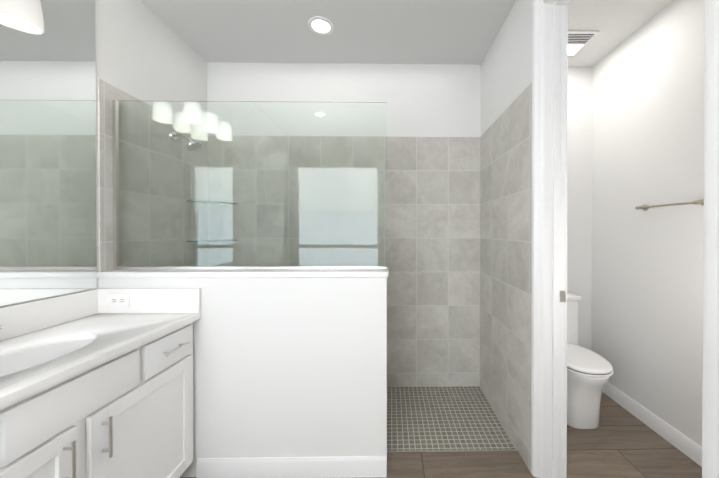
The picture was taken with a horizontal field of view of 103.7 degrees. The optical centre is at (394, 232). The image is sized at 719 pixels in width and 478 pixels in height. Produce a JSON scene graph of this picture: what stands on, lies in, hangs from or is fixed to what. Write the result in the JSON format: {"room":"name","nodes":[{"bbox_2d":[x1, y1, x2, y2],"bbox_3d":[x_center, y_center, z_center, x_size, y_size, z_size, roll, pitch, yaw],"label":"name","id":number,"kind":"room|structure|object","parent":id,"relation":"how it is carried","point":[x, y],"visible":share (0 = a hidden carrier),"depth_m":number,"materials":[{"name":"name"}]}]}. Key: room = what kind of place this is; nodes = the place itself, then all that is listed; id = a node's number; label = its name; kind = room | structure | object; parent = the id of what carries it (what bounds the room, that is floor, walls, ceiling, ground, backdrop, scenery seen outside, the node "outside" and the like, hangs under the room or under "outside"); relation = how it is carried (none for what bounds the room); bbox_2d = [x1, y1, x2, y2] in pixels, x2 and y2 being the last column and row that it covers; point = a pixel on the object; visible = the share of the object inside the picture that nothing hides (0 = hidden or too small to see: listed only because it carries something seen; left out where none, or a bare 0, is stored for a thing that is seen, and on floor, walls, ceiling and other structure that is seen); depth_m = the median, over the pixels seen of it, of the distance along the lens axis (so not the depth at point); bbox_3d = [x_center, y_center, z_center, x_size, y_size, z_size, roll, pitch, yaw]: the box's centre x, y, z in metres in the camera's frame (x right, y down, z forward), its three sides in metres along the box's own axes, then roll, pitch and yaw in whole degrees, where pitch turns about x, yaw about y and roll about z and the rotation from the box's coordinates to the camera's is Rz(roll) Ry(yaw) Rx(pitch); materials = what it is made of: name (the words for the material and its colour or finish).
{"room":"bathroom","nodes":[
{"label":"bathroom","id":0,"kind":"room"},
{"bbox_2d":[0,0,206,306],"bbox_3d":[-1.642,-0.062,0.700,0.120,2.785,3.710,0,0,-1],"label":"wall","id":1,"kind":"structure","parent":0,"point":[144,52],"depth_m":1.77,"materials":[{"name":"white paint"}]},
{"bbox_2d":[0,0,96,305],"bbox_3d":[-1.582,-0.467,0.939,0.005,1.522,1.109,0,0,-1],"label":"vanity mirror","id":2,"kind":"object","parent":1,"relation":"attached to","point":[48,237],"visible":1,"depth_m":1.29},
{"bbox_2d":[0,0,44,34],"bbox_3d":[-1.492,-0.932,0.902,0.172,0.223,0.540,0,0,-1],"label":"sconce","id":3,"kind":"object","parent":2,"relation":"attached to","point":[26,16],"visible":1,"depth_m":1.10,"materials":[{"name":"white glass"}]},
{"bbox_2d":[97,78,140,271],"bbox_3d":[-1.594,0.254,1.958,0.012,2.170,0.895,0,0,-1],"label":"wall tile","id":4,"kind":"structure","parent":1,"relation":"attached to","point":[107,94],"depth_m":1.54,"materials":[{"name":"grey tile"}]},
{"bbox_2d":[97,267,388,476],"bbox_3d":[-0.815,0.775,1.607,1.560,1.132,0.186,0,0,-1],"label":"wall","id":5,"kind":"structure","parent":0,"point":[289,363],"depth_m":1.53,"materials":[{"name":"white paint"}]},
{"bbox_2d":[113,100,386,269],"bbox_3d":[-0.813,-0.269,1.599,1.536,0.954,0.022,0,0,-1],"label":"glass panel","id":6,"kind":"object","parent":5,"relation":"on","point":[230,185],"visible":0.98,"depth_m":1.59,"materials":[{"name":"clear glass"}]},
{"bbox_2d":[196,456,386,477],"bbox_3d":[-0.555,1.274,1.524,1.022,0.104,0.015,0,0,-1],"label":"baseboard","id":7,"kind":"structure","parent":5,"relation":"attached to","point":[324,467],"depth_m":1.52,"materials":[{"name":"white paint"}]},
{"bbox_2d":[207,62,591,349],"bbox_3d":[0.127,-0.064,2.510,3.470,2.800,0.140,0,0,-1],"label":"wall","id":8,"kind":"structure","parent":0,"point":[432,100],"depth_m":2.44,"materials":[{"name":"white paint"}]},
{"bbox_2d":[387,136,479,386],"bbox_3d":[-0.427,0.252,2.428,2.335,2.170,0.012,0,0,-1],"label":"wall tile","id":9,"kind":"structure","parent":8,"relation":"attached to","point":[433,261],"depth_m":2.43,"materials":[{"name":"grey tile"}]},
{"bbox_2d":[140,0,673,66],"bbox_3d":[0.092,-1.504,0.717,3.590,0.100,3.710,0,0,-1],"label":"ceiling","id":10,"kind":"structure","parent":0,"point":[463,32],"depth_m":2.00,"materials":[{"name":"white paint"}]},
{"bbox_2d":[308,16,333,34],"bbox_3d":[-0.519,-1.457,1.980,0.176,0.006,0.176,0,0,-1],"label":"recessed light","id":11,"kind":"object","parent":10,"relation":"in","point":[319,25],"visible":1,"depth_m":1.97,"materials":[{"name":"white paint"}]},
{"bbox_2d":[568,30,598,55],"bbox_3d":[1.337,-1.455,2.165,0.280,0.013,0.280,0,0,-1],"label":"exhaust vent","id":12,"kind":"object","parent":10,"relation":"attached to","point":[578,41],"visible":0.54,"depth_m":2.10,"materials":[{"name":"white plastic"}]},
{"bbox_2d":[180,392,701,477],"bbox_3d":[0.092,1.338,0.732,3.350,0.015,3.470,0,0,-1],"label":"floor","id":13,"kind":"structure","parent":0,"point":[619,441],"depth_m":1.64,"materials":[{"name":"brown wood"}]},
{"bbox_2d":[0,288,200,477],"bbox_3d":[-1.305,0.799,0.956,0.558,1.060,1.119,0,0,-1],"label":"bathroom vanity","id":14,"kind":"object","parent":13,"relation":"on","point":[92,385],"visible":1,"depth_m":1.13,"materials":[{"name":"white paint"}]},
{"bbox_2d":[0,312,200,409],"bbox_3d":[-1.310,0.447,0.954,0.547,0.034,1.119,0,0,-1],"label":"countertop","id":15,"kind":"structure","parent":14,"relation":"on","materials":[{"name":"white stone"}]},
{"bbox_2d":[107,294,128,306],"bbox_3d":[-1.463,0.357,1.486,0.115,0.072,0.007,0,0,-1],"label":"electrical outlet plate","id":16,"kind":"object","parent":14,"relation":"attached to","point":[117,300],"visible":1,"depth_m":1.48,"materials":[{"name":"white plastic"}]},
{"bbox_2d":[567,291,613,428],"bbox_3d":[1.298,0.916,2.125,0.436,0.815,0.699,0,0,-1],"label":"toilet","id":17,"kind":"object","parent":13,"relation":"on","point":[590,372],"visible":0.56,"depth_m":1.89,"materials":[{"name":"white ceramic"}]},
{"bbox_2d":[481,0,531,134],"bbox_3d":[0.836,-0.061,1.990,0.155,2.800,0.920,0,0,-1],"label":"wall","id":18,"kind":"structure","parent":0,"point":[506,72],"depth_m":1.87,"materials":[{"name":"white paint"}]},
{"bbox_2d":[480,82,531,472],"bbox_3d":[0.752,0.254,1.991,0.012,2.170,0.895,0,0,-1],"label":"wall tile","id":19,"kind":"structure","parent":18,"relation":"attached to","point":[505,249],"depth_m":1.84,"materials":[{"name":"grey tile"}]},
{"bbox_2d":[591,0,704,446],"bbox_3d":[1.817,-0.058,1.449,0.120,2.800,2.070,0,0,-1],"label":"wall","id":20,"kind":"structure","parent":0,"point":[648,150],"depth_m":1.90,"materials":[{"name":"white paint"}]},
{"bbox_2d":[602,382,701,466],"bbox_3d":[1.750,1.274,1.515,0.015,0.104,1.950,0,0,-1],"label":"baseboard","id":21,"kind":"structure","parent":20,"relation":"attached to","point":[669,433],"depth_m":1.86,"materials":[{"name":"white paint"}]},
{"bbox_2d":[635,199,703,210],"bbox_3d":[1.721,-0.175,1.771,0.061,0.044,0.422,0,0,-1],"label":"towel bar","id":22,"kind":"object","parent":20,"relation":"attached to","point":[646,207],"visible":0.88,"depth_m":1.73,"materials":[{"name":"silver metal"}]},
{"bbox_3d":[0.092,1.388,0.732,3.590,0.085,3.710,0,0,-1],"label":"floor","id":23,"kind":"structure","parent":0,"visible":0},
{"bbox_2d":[387,386,514,450],"bbox_3d":[-0.422,1.338,2.066,2.335,0.005,0.723,0,0,-1],"label":"mosaic shower floor","id":24,"kind":"structure","parent":23,"relation":"on","point":[445,418],"depth_m":1.99,"materials":[{"name":"tile"}]},
{"bbox_2d":[387,449,517,451],"bbox_3d":[0.352,1.333,1.710,0.797,0.014,0.012,0,0,-1],"label":"threshold strip","id":25,"kind":"object","parent":23,"relation":"on","point":[451,450],"visible":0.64,"depth_m":1.71,"materials":[{"name":"silver metal"}]},
{"bbox_3d":[0.880,-0.052,0.266,0.117,2.800,2.530,0,0,-1],"label":"wall","id":26,"kind":"structure","parent":0,"visible":0},
{"bbox_2d":[531,0,718,477],"bbox_3d":[0.852,-0.064,1.120,0.186,2.784,0.936,0,0,-1],"label":"door frame","id":27,"kind":"structure","parent":26,"relation":"attached to","point":[549,234],"depth_m":1.51,"materials":[{"name":"white paint"}]}
]}

